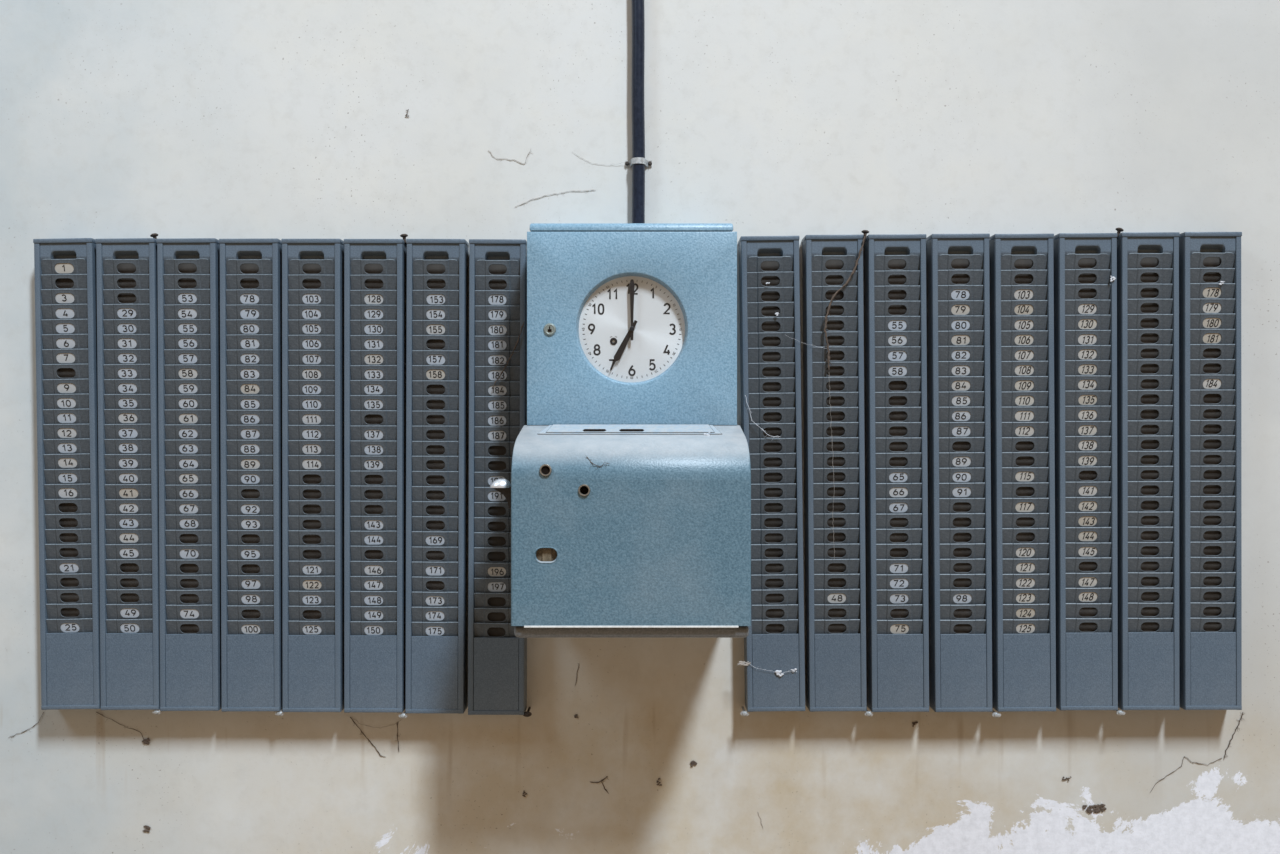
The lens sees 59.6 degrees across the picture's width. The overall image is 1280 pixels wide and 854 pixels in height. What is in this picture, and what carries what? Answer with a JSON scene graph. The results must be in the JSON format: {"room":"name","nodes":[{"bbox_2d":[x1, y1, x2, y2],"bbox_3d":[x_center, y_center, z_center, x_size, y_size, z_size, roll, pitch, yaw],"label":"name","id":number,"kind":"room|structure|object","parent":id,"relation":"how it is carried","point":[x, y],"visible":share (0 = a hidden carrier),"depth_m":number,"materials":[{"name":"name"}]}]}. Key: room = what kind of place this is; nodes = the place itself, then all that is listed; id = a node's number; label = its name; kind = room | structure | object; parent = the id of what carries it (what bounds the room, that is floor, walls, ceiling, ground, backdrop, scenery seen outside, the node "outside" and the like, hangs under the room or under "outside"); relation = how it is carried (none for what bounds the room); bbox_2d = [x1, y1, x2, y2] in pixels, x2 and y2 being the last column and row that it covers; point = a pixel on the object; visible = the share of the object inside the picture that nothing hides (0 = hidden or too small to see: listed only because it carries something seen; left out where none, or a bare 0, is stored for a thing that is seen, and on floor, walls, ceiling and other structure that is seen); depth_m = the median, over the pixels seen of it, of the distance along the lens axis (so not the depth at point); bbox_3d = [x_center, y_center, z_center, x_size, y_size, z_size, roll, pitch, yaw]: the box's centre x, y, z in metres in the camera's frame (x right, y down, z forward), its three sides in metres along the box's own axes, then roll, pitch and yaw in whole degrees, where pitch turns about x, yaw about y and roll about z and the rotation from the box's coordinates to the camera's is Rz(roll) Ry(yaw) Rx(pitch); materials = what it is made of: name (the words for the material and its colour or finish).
{"room":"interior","nodes":[
{"label":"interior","id":0,"kind":"room"},
{"bbox_2d":[0,0,1279,853],"bbox_3d":[0.000,-0.600,2.070,9.000,4.200,0.250,0,0,0],"label":"wall","id":1,"kind":"structure","parent":0,"point":[218,119],"depth_m":1.95,"materials":[{"name":"paint"}]},
{"bbox_2d":[33,238,100,709],"bbox_3d":[-0.975,0.080,1.922,0.100,0.801,0.046,-1,0,0],"label":"rack","id":2,"kind":"object","parent":1,"relation":"attached to","point":[64,268],"visible":0.99,"depth_m":1.90,"materials":[{"name":"metal"}]},
{"bbox_2d":[95,238,159,709],"bbox_3d":[-0.872,0.080,1.922,0.101,0.802,0.046,-1,0,0],"label":"rack","id":3,"kind":"object","parent":1,"relation":"attached to","point":[126,268],"visible":0.98,"depth_m":1.90,"materials":[{"name":"metal"}]},
{"bbox_2d":[142,738,149,743],"bbox_3d":[-0.859,0.546,1.943,0.015,0.012,0.002,0,0,0],"label":"clump","id":4,"kind":"object","parent":1,"relation":"attached to","point":[147,739],"visible":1,"depth_m":1.94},
{"bbox_2d":[143,825,150,831],"bbox_3d":[-0.857,0.699,1.943,0.013,0.012,0.002,0,0,0],"label":"clump","id":5,"kind":"object","parent":1,"relation":"attached to","point":[146,826],"visible":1,"depth_m":1.94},
{"bbox_2d":[150,233,157,238],"bbox_3d":[-0.830,-0.323,1.926,0.013,0.018,0.037,0,0,12],"label":"rack fixing","id":6,"kind":"object","parent":1,"relation":"attached to","point":[154,235],"visible":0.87,"depth_m":1.91,"materials":[{"name":"metal"}]},
{"bbox_2d":[152,709,161,713],"bbox_3d":[-0.823,0.485,1.922,0.016,0.009,0.045,0,0,0],"label":"screw","id":7,"kind":"object","parent":1,"relation":"attached to","point":[153,711],"visible":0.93,"depth_m":1.90,"materials":[{"name":"metal"}]},
{"bbox_2d":[156,238,221,710],"bbox_3d":[-0.769,0.081,1.922,0.100,0.803,0.046,0,0,0],"label":"rack","id":8,"kind":"object","parent":1,"relation":"attached to","point":[188,269],"visible":0.99,"depth_m":1.90,"materials":[{"name":"metal"}]},
{"bbox_2d":[219,238,281,711],"bbox_3d":[-0.664,0.082,1.922,0.100,0.804,0.046,0,0,0],"label":"rack","id":9,"kind":"object","parent":1,"relation":"attached to","point":[250,269],"visible":1,"depth_m":1.90,"materials":[{"name":"metal"}]},
{"bbox_2d":[275,710,283,715],"bbox_3d":[-0.614,0.488,1.922,0.016,0.009,0.045,0,0,0],"label":"screw","id":10,"kind":"object","parent":1,"relation":"attached to","point":[278,713],"visible":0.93,"depth_m":1.90,"materials":[{"name":"metal"}]},
{"bbox_2d":[281,239,343,711],"bbox_3d":[-0.559,0.082,1.922,0.100,0.805,0.046,0,0,0],"label":"rack","id":11,"kind":"object","parent":1,"relation":"attached to","point":[312,269],"visible":1,"depth_m":1.90,"materials":[{"name":"metal"}]},
{"bbox_2d":[350,717,384,756],"bbox_3d":[-0.473,0.539,1.944,0.063,0.070,0.002,0,0,0],"label":"strand","id":12,"kind":"object","parent":1,"relation":"attached to","point":[350,717],"visible":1,"depth_m":1.94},
{"bbox_2d":[344,239,406,712],"bbox_3d":[-0.454,0.083,1.922,0.100,0.805,0.046,0,0,0],"label":"rack","id":13,"kind":"object","parent":1,"relation":"attached to","point":[375,270],"visible":0.98,"depth_m":1.90,"materials":[{"name":"metal"}]},
{"bbox_2d":[396,722,399,750],"bbox_3d":[-0.421,0.539,1.944,0.009,0.052,0.002,0,0,0],"label":"strand","id":14,"kind":"object","parent":1,"relation":"attached to","point":[397,722],"visible":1,"depth_m":1.94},
{"bbox_2d":[399,712,407,717],"bbox_3d":[-0.404,0.491,1.922,0.016,0.009,0.045,0,0,0],"label":"screw","id":15,"kind":"object","parent":1,"relation":"attached to","point":[401,715],"visible":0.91,"depth_m":1.90,"materials":[{"name":"metal"}]},
{"bbox_2d":[400,234,407,245],"bbox_3d":[-0.402,-0.322,1.926,0.013,0.017,0.036,0,0,11],"label":"screw","id":16,"kind":"object","parent":1,"relation":"attached to","point":[403,236],"visible":0.88,"depth_m":1.91,"materials":[{"name":"metal"}]},
{"bbox_2d":[405,239,468,713],"bbox_3d":[-0.348,0.084,1.922,0.100,0.807,0.046,0,0,0],"label":"rack","id":17,"kind":"object","parent":1,"relation":"attached to","point":[437,305],"visible":1,"depth_m":1.90,"materials":[{"name":"metal"}]},
{"bbox_2d":[468,239,526,714],"bbox_3d":[-0.244,0.085,1.922,0.097,0.808,0.046,0,0,0],"label":"rack","id":18,"kind":"object","parent":1,"relation":"attached to","point":[497,658],"visible":0.96,"depth_m":1.90,"materials":[{"name":"metal"}]},
{"bbox_2d":[492,322,523,387],"bbox_3d":[-0.223,-0.122,1.897,0.056,0.112,0.003,0,0,0],"label":"strand","id":19,"kind":"object","parent":18,"relation":"attached to","point":[517,341],"visible":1,"depth_m":1.90,"materials":[{"name":"grey"}]},
{"bbox_2d":[488,149,533,163],"bbox_3d":[-0.225,-0.471,1.944,0.080,0.028,0.001,0,0,0],"label":"strand","id":20,"kind":"object","parent":1,"relation":"attached to","point":[530,149],"visible":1,"depth_m":1.94,"materials":[{"name":"beige"}]},
{"bbox_2d":[523,707,531,716],"bbox_3d":[-0.192,0.489,1.922,0.016,0.009,0.045,0,0,0],"label":"screw","id":21,"kind":"object","parent":1,"relation":"attached to","point":[527,713],"visible":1,"depth_m":1.90,"materials":[{"name":"metal"}]},
{"bbox_2d":[515,190,589,206],"bbox_3d":[-0.147,-0.398,1.944,0.141,0.031,0.001,0,0,0],"label":"strand","id":22,"kind":"object","parent":1,"relation":"attached to","point":[585,190],"visible":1,"depth_m":1.94,"materials":[{"name":"beige"}]},
{"bbox_2d":[591,776,608,793],"bbox_3d":[-0.070,0.623,1.944,0.033,0.031,0.002,0,0,0],"label":"strand","id":23,"kind":"object","parent":1,"relation":"attached to","point":[607,776],"visible":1,"depth_m":1.94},
{"bbox_2d":[490,223,750,637],"bbox_3d":[-0.031,-0.009,1.781,0.384,0.635,0.328,0,0,0],"label":"recorder","id":24,"kind":"object","parent":1,"relation":"attached to","point":[632,327],"visible":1,"depth_m":1.66,"materials":[{"name":"paint"}]},
{"bbox_2d":[514,626,748,637],"bbox_3d":[-0.012,0.299,1.786,0.344,0.019,0.316,0,0,0],"label":"metal trim strip","id":25,"kind":"object","parent":24,"relation":"on","point":[519,631],"depth_m":1.63,"materials":[{"name":"silver metal"}]},
{"bbox_2d":[632,0,644,222],"bbox_3d":[-0.004,-0.791,1.931,0.025,0.929,0.022,0,0,0],"label":"conduit pipe","id":26,"kind":"object","parent":1,"relation":"attached to","point":[638,17],"visible":0.95,"depth_m":1.92,"materials":[{"name":"metal"}]},
{"bbox_2d":[625,157,651,166],"bbox_3d":[-0.002,-0.458,1.931,0.047,0.010,0.026,0,0,0],"label":"clamp","id":27,"kind":"object","parent":1,"relation":"attached to","point":[637,160],"visible":1,"depth_m":1.93,"materials":[{"name":"metal"}]},
{"bbox_2d":[740,706,748,715],"bbox_3d":[0.179,0.488,1.922,0.016,0.009,0.045,0,0,0],"label":"screw","id":28,"kind":"object","parent":1,"relation":"attached to","point":[743,713],"visible":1,"depth_m":1.90,"materials":[{"name":"metal"}]},
{"bbox_2d":[738,236,804,711],"bbox_3d":[0.227,0.079,1.922,0.100,0.808,0.046,-1,0,0],"label":"rack","id":29,"kind":"object","parent":1,"relation":"attached to","point":[770,360],"visible":0.99,"depth_m":1.90,"materials":[{"name":"metal"}]},
{"bbox_2d":[737,661,750,665],"bbox_3d":[0.177,0.401,1.898,0.023,0.009,0.002,0,0,0],"label":"dust fluff","id":30,"kind":"object","parent":29,"relation":"attached to","point":[741,662],"visible":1,"depth_m":1.90,"materials":[{"name":"beige fabric"}]},
{"bbox_2d":[745,395,779,437],"bbox_3d":[0.208,-0.015,1.897,0.062,0.078,0.001,0,0,0],"label":"strand","id":31,"kind":"object","parent":29,"relation":"attached to","point":[745,395],"visible":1,"depth_m":1.90,"materials":[{"name":"grey"}]},
{"bbox_3d":[0.211,0.409,1.898,0.101,0.019,0.001,0,0,0],"label":"strand","id":32,"kind":"object","parent":29,"relation":"attached to","visible":0},
{"bbox_2d":[775,670,783,676],"bbox_3d":[0.236,0.419,1.899,0.016,0.012,0.002,0,0,0],"label":"dust fluff","id":33,"kind":"object","parent":32,"relation":"attached to","point":[777,671],"visible":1,"depth_m":1.90,"materials":[{"name":"grey fabric"}]},
{"bbox_2d":[802,234,866,711],"bbox_3d":[0.334,0.078,1.922,0.098,0.810,0.046,0,0,0],"label":"rack","id":34,"kind":"object","parent":1,"relation":"attached to","point":[835,588],"visible":1,"depth_m":1.90,"materials":[{"name":"metal"}]},
{"bbox_2d":[824,234,865,369],"bbox_3d":[0.347,-0.212,1.897,0.074,0.232,0.005,0,0,0],"label":"strand","id":35,"kind":"object","parent":34,"relation":"attached to","point":[863,240],"visible":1,"depth_m":1.90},
{"bbox_2d":[861,230,868,238],"bbox_3d":[0.384,-0.329,1.926,0.013,0.017,0.036,0,0,-11],"label":"screw","id":36,"kind":"object","parent":1,"relation":"attached to","point":[863,231],"visible":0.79,"depth_m":1.91,"materials":[{"name":"metal"}]},
{"bbox_2d":[864,710,872,715],"bbox_3d":[0.390,0.488,1.922,0.016,0.009,0.045,0,0,0],"label":"screw","id":37,"kind":"object","parent":1,"relation":"attached to","point":[867,713],"visible":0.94,"depth_m":1.90,"materials":[{"name":"metal"}]},
{"bbox_2d":[863,234,928,711],"bbox_3d":[0.440,0.078,1.922,0.099,0.812,0.046,0,0,0],"label":"rack","id":38,"kind":"object","parent":1,"relation":"attached to","point":[895,323],"visible":0.99,"depth_m":1.90,"materials":[{"name":"metal"}]},
{"bbox_2d":[926,233,991,711],"bbox_3d":[0.548,0.078,1.922,0.099,0.813,0.046,0,0,0],"label":"rack","id":39,"kind":"object","parent":1,"relation":"attached to","point":[957,265],"visible":1,"depth_m":1.90,"materials":[{"name":"metal"}]},
{"bbox_2d":[992,710,1000,716],"bbox_3d":[0.607,0.490,1.922,0.016,0.009,0.045,0,0,0],"label":"screw","id":40,"kind":"object","parent":1,"relation":"attached to","point":[994,714],"visible":0.93,"depth_m":1.90,"materials":[{"name":"metal"}]},
{"bbox_2d":[989,234,1055,711],"bbox_3d":[0.656,0.077,1.922,0.101,0.812,0.046,0,0,0],"label":"rack","id":41,"kind":"object","parent":1,"relation":"attached to","point":[1021,266],"visible":0.99,"depth_m":1.90,"materials":[{"name":"metal"}]},
{"bbox_2d":[1053,233,1117,709],"bbox_3d":[0.763,0.076,1.922,0.099,0.811,0.046,0,0,0],"label":"rack","id":42,"kind":"object","parent":1,"relation":"attached to","point":[1085,298],"visible":0.99,"depth_m":1.90,"materials":[{"name":"metal"}]},
{"bbox_2d":[1083,804,1106,812],"bbox_3d":[0.790,0.663,1.943,0.041,0.017,0.003,0,0,0],"label":"clump","id":43,"kind":"object","parent":1,"relation":"attached to","point":[1089,810],"visible":1,"depth_m":1.94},
{"bbox_2d":[1115,710,1124,714],"bbox_3d":[0.819,0.487,1.922,0.016,0.009,0.045,0,0,0],"label":"screw","id":44,"kind":"object","parent":1,"relation":"attached to","point":[1118,712],"visible":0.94,"depth_m":1.90,"materials":[{"name":"metal"}]},
{"bbox_2d":[1116,228,1123,236],"bbox_3d":[0.819,-0.333,1.926,0.013,0.017,0.037,0,0,-12],"label":"screw","id":45,"kind":"object","parent":1,"relation":"attached to","point":[1119,230],"visible":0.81,"depth_m":1.91,"materials":[{"name":"metal"}]},
{"bbox_2d":[1117,232,1179,709],"bbox_3d":[0.869,0.075,1.922,0.098,0.812,0.046,0,0,0],"label":"rack","id":46,"kind":"object","parent":1,"relation":"attached to","point":[1147,262],"visible":0.99,"depth_m":1.90,"materials":[{"name":"metal"}]},
{"bbox_2d":[1151,756,1221,790],"bbox_3d":[0.949,0.605,1.944,0.126,0.064,0.001,0,0,0],"label":"strand","id":47,"kind":"object","parent":1,"relation":"attached to","point":[1184,756],"visible":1,"depth_m":1.94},
{"bbox_2d":[1179,232,1241,709],"bbox_3d":[0.975,0.075,1.922,0.098,0.813,0.046,0,0,0],"label":"rack","id":48,"kind":"object","parent":1,"relation":"attached to","point":[1210,544],"visible":0.99,"depth_m":1.90,"materials":[{"name":"metal"}]},
{"bbox_2d":[1224,713,1244,757],"bbox_3d":[1.034,0.537,1.944,0.037,0.084,0.002,0,0,0],"label":"strand","id":49,"kind":"object","parent":1,"relation":"attached to","point":[1242,713],"visible":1,"depth_m":1.94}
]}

